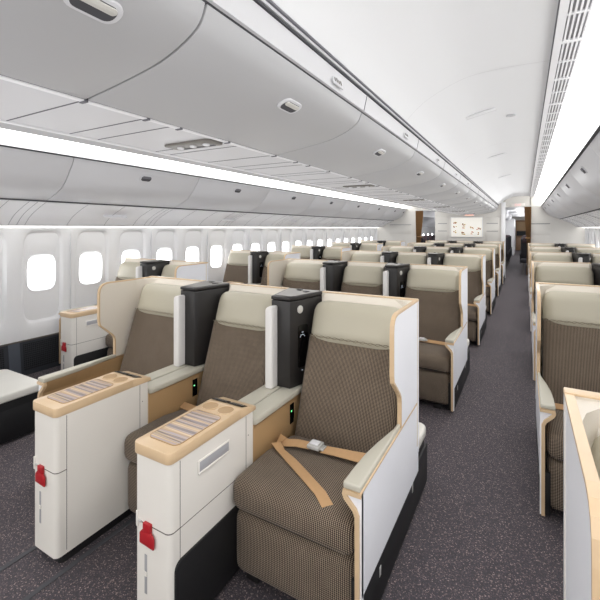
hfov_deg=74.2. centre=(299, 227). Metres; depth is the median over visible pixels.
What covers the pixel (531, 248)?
seat
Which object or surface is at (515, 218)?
wall
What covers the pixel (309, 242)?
window
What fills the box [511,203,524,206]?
exit sign
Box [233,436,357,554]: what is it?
seat cushion
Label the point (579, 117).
ceiling light
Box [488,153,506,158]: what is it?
ceiling access panel
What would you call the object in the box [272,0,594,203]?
ceiling
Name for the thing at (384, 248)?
seat
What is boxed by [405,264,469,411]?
seat
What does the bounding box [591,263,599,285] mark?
divider
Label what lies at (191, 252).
window
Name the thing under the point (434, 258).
divider
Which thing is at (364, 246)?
seat
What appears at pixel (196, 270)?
seat
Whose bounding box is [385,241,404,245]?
seat
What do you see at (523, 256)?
seat
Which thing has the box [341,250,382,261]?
seat
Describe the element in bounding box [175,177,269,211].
bin
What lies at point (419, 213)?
curtain
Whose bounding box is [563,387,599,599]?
seat
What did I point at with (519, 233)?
oven
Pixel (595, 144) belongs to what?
bin
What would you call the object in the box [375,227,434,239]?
trim
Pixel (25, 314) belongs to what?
wall
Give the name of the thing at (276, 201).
bin
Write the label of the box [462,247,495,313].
seat
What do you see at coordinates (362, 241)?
seat
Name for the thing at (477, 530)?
floor
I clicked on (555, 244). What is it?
divider
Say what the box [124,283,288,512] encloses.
seat
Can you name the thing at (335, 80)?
placard
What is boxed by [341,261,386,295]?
seat
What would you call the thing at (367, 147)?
bin
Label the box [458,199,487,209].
bin
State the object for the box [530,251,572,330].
seat
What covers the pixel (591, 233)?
wall
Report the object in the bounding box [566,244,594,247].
seat
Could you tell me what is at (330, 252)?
seat
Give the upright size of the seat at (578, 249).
1.086 m
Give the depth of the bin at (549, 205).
8.59 m
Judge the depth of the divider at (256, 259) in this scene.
6.04 m
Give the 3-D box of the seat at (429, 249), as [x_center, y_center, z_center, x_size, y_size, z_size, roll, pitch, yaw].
[2.557,0.907,7.500,0.500,1.086,1.068,0,0,30]
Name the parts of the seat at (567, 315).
panel, wood frame, backrest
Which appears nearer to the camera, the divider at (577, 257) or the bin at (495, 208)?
the divider at (577, 257)
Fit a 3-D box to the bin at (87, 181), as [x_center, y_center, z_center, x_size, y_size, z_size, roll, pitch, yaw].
[-1.755,-0.426,4.155,0.449,0.371,1.493,0,0,30]
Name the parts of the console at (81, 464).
control panel, arm panel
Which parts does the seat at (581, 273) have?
panel, wood frame, backrest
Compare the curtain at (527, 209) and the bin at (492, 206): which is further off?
the curtain at (527, 209)
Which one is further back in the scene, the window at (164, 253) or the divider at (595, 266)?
the window at (164, 253)
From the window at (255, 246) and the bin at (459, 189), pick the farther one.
the window at (255, 246)
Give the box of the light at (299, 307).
[297,305,302,312]
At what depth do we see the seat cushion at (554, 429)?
1.97 m
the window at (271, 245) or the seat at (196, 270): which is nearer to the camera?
the seat at (196, 270)
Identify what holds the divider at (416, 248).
on the console
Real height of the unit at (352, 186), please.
0.020 m
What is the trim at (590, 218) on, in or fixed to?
attached to the wall at (545, 228)
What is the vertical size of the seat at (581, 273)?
1.086 m
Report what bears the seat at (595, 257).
on the floor
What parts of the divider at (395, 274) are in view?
lid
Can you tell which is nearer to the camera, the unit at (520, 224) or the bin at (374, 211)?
the bin at (374, 211)
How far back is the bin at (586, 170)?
3.45 m
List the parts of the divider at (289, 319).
lid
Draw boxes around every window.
[26,254,55,291]
[78,251,102,284]
[120,249,140,264]
[156,247,171,259]
[185,246,198,261]
[210,244,221,268]
[232,243,241,249]
[251,242,259,250]
[267,242,274,250]
[282,241,288,251]
[295,240,301,245]
[307,239,312,245]
[317,239,322,245]
[327,238,331,245]
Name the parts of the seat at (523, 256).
backrest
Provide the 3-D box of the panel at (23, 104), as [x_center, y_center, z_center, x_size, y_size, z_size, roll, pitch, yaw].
[1.518,-0.424,5.663,0.532,0.052,14.550,0,0,30]
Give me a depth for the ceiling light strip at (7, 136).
4.08 m
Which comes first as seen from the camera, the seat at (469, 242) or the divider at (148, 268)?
the divider at (148, 268)
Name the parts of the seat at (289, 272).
backrest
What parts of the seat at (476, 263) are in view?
backrest, wood frame, panel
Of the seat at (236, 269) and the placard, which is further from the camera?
the seat at (236, 269)
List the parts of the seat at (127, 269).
wood frame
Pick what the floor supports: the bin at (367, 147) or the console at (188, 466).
the console at (188, 466)
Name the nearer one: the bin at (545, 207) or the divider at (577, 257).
the divider at (577, 257)
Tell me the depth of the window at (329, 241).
10.34 m
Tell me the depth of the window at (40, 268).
4.17 m
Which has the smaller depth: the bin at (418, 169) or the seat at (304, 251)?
the bin at (418, 169)
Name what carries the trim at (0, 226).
attached to the wall at (25, 314)
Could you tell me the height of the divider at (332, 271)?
0.489 m
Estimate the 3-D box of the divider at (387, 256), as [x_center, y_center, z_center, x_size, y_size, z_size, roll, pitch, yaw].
[1.335,0.603,6.034,0.241,0.489,0.345,0,0,30]
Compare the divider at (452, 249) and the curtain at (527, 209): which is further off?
the curtain at (527, 209)
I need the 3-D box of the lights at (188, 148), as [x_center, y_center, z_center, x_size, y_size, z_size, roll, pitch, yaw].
[-0.500,-0.398,1.958,0.210,0.003,0.013,0,0,30]
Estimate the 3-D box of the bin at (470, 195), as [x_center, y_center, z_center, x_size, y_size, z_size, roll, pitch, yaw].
[2.525,-0.493,6.397,0.506,0.175,1.093,0,0,30]
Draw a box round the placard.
[332,75,342,89]
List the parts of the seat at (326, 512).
seat, backrest, wood frame, panel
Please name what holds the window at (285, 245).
in the wall at (25, 314)
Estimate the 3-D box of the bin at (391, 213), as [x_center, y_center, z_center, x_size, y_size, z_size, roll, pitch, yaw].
[2.683,-0.426,11.985,0.449,0.371,1.493,0,0,30]
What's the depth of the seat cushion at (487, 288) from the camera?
6.59 m
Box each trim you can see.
[0,122,457,214]
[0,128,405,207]
[0,143,406,226]
[0,226,378,227]
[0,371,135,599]
[202,0,498,207]
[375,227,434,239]
[417,196,530,209]
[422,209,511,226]
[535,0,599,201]
[541,125,599,226]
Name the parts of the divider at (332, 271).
lid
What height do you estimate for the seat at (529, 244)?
1.086 m
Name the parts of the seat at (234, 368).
backrest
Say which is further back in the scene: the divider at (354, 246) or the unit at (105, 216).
the divider at (354, 246)
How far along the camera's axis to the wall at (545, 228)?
11.63 m
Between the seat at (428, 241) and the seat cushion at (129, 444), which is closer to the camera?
the seat cushion at (129, 444)
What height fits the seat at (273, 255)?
1.086 m
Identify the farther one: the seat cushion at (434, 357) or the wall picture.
the wall picture
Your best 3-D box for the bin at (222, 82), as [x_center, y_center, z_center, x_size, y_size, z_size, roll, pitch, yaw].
[-0.187,-0.493,1.612,0.506,0.175,1.093,0,0,30]
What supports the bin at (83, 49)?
attached to the trim
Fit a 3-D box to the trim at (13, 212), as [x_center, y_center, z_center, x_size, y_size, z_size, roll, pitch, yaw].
[-0.464,-0.323,6.786,0.840,0.605,14.550,0,0,30]
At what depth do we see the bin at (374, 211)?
10.57 m
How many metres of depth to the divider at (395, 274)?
3.86 m
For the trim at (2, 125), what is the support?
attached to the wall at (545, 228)
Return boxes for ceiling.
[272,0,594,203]
[434,207,524,216]
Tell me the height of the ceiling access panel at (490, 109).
0.070 m
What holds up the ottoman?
on the floor
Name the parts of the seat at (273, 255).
backrest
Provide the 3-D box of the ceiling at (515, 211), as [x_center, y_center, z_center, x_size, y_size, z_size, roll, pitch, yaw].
[9.319,-0.730,19.432,6.200,0.040,17.000,0,0,30]
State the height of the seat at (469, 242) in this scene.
1.086 m
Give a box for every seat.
[37,276,205,397]
[59,258,155,363]
[105,260,207,355]
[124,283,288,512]
[223,250,252,283]
[233,291,426,599]
[260,251,299,285]
[267,258,327,290]
[291,245,311,258]
[322,246,350,260]
[332,242,349,246]
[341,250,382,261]
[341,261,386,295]
[359,243,382,250]
[361,240,377,242]
[381,246,413,251]
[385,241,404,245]
[396,252,427,263]
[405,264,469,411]
[407,242,433,246]
[425,246,449,254]
[426,240,447,242]
[443,253,486,344]
[444,243,463,246]
[457,241,473,243]
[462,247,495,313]
[475,244,500,295]
[483,241,504,283]
[506,237,508,268]
[506,238,508,262]
[519,237,526,274]
[528,243,553,290]
[529,246,560,306]
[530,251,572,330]
[531,261,593,380]
[535,282,599,515]
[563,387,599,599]
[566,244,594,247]
[576,247,599,252]
[591,253,599,262]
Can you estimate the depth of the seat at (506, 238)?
13.22 m
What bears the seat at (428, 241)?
on the floor
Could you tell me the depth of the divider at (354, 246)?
9.53 m
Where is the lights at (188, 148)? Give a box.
[184,145,215,149]
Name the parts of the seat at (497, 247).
backrest, wood frame, panel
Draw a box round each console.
[33,364,204,562]
[60,305,109,369]
[135,384,301,599]
[227,281,260,284]
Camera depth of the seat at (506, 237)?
13.96 m
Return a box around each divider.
[136,259,169,277]
[174,281,229,366]
[248,251,268,283]
[265,288,321,388]
[310,246,324,259]
[320,260,347,291]
[349,243,360,249]
[380,251,397,262]
[383,263,409,296]
[413,246,425,251]
[427,252,444,264]
[434,243,443,246]
[450,247,462,252]
[464,243,474,246]
[554,243,565,246]
[561,247,575,252]
[572,252,591,262]
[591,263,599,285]
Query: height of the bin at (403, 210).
0.371 m
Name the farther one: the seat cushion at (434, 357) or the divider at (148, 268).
the divider at (148, 268)
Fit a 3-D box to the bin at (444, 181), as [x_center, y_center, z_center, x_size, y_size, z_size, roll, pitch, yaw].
[1.440,-0.493,4.483,0.506,0.175,1.093,0,0,30]
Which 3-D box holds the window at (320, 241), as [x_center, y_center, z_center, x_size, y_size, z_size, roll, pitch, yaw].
[0.483,0.465,9.796,0.048,0.390,0.300,0,0,30]
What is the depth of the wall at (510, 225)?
21.21 m
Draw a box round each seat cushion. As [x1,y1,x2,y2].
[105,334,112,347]
[124,409,186,463]
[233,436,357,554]
[419,342,450,372]
[468,306,477,320]
[486,287,489,296]
[521,258,526,262]
[545,409,563,460]
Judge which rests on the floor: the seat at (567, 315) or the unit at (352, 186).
the seat at (567, 315)
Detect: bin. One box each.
[0,0,204,98]
[0,146,73,200]
[47,158,198,207]
[88,4,360,154]
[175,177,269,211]
[249,188,315,214]
[277,113,414,176]
[297,196,346,216]
[331,200,370,217]
[352,151,441,188]
[357,204,387,218]
[376,207,402,219]
[392,209,405,219]
[393,170,457,195]
[417,181,468,200]
[434,189,476,204]
[448,195,482,207]
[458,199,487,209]
[465,202,491,211]
[471,205,493,212]
[475,207,496,213]
[542,203,564,217]
[545,199,572,216]
[548,193,580,214]
[552,185,595,212]
[559,171,599,208]
[569,145,599,196]
[590,132,599,156]
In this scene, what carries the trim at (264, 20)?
attached to the wall at (545, 228)
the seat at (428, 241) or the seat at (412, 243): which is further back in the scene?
the seat at (428, 241)
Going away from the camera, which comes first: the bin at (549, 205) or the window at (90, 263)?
the window at (90, 263)
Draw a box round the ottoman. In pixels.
[0,369,38,443]
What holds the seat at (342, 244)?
on the floor
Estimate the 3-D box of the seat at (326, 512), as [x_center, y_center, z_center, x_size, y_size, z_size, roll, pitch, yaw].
[0.220,0.907,1.928,0.568,1.086,1.068,0,0,30]
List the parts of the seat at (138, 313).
wood frame, panel, backrest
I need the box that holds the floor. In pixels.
[0,250,563,599]
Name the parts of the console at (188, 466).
door handle, control panel, arm panel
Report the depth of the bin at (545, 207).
9.86 m
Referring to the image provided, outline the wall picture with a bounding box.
[451,217,482,237]
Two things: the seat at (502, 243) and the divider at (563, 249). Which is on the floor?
the seat at (502, 243)
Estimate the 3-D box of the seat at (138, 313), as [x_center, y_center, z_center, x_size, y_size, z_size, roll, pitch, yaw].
[-1.023,0.907,2.633,0.568,1.086,1.068,0,0,30]
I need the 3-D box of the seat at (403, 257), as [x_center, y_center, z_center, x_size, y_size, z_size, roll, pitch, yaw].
[1.571,0.907,5.761,0.500,1.086,1.068,0,0,30]
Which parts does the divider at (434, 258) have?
lid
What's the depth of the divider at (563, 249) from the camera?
7.37 m
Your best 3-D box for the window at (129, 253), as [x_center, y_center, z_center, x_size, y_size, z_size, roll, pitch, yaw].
[-2.180,0.465,5.098,0.048,0.390,0.300,0,0,30]
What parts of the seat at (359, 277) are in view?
backrest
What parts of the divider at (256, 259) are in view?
lid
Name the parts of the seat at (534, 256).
wood frame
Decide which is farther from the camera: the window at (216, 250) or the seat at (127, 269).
the window at (216, 250)
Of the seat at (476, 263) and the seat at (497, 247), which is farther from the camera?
the seat at (497, 247)
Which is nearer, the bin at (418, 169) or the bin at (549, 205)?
the bin at (418, 169)
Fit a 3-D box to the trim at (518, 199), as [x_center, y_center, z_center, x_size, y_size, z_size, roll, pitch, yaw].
[5.145,-0.770,11.998,3.160,0.400,0.050,0,0,30]
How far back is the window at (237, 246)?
7.00 m
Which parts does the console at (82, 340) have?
door handle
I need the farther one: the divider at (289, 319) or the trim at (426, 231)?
the trim at (426, 231)
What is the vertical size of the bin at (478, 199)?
0.175 m
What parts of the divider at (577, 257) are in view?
lid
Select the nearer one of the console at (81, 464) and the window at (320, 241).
the console at (81, 464)
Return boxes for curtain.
[415,210,432,242]
[524,206,537,274]
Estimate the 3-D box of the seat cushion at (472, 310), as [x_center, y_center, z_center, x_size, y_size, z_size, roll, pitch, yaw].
[2.041,1.090,5.176,0.535,0.172,0.516,0,0,30]
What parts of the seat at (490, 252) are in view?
backrest, wood frame, panel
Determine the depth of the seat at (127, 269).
4.61 m
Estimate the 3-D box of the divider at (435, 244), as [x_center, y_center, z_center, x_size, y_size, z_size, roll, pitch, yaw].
[3.307,0.603,9.514,0.241,0.489,0.345,0,0,30]
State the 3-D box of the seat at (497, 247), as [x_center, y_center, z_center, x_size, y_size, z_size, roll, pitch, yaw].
[4.164,0.907,8.888,0.568,1.086,1.068,0,0,30]
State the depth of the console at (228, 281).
5.66 m
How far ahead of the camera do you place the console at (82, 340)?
3.61 m
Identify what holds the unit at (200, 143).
attached to the panel at (23, 104)
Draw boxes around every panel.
[0,74,477,214]
[466,107,495,119]
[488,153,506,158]
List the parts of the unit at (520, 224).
cabinet door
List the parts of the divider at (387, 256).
lid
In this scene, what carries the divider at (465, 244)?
on the console
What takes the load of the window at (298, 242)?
in the wall at (25, 314)
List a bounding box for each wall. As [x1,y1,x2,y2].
[0,228,375,344]
[377,196,584,277]
[506,219,514,254]
[512,217,524,249]
[585,228,599,247]
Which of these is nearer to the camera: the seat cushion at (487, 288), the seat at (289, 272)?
the seat at (289, 272)
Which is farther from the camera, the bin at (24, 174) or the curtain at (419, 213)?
the curtain at (419, 213)
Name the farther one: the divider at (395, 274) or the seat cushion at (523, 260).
the seat cushion at (523, 260)
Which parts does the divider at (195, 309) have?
lid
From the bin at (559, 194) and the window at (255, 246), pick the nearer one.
the bin at (559, 194)
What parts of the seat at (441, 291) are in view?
backrest, seat, wood frame, panel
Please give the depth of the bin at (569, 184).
4.65 m
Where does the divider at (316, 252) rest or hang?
on the console
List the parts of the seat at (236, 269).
backrest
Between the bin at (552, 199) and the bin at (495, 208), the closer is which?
the bin at (552, 199)
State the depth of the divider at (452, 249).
7.34 m
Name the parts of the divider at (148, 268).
lid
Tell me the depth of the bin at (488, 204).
9.21 m
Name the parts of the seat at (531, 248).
wood frame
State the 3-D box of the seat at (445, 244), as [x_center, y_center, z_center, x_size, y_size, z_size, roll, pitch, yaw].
[3.543,0.907,9.241,0.500,1.086,1.068,0,0,30]
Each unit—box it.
[103,215,126,218]
[164,139,222,149]
[343,185,374,187]
[516,220,525,249]
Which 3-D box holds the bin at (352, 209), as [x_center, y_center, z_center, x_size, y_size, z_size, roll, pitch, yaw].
[1.204,-0.426,9.375,0.449,0.371,1.493,0,0,30]
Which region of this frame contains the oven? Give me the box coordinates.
[517,231,525,235]

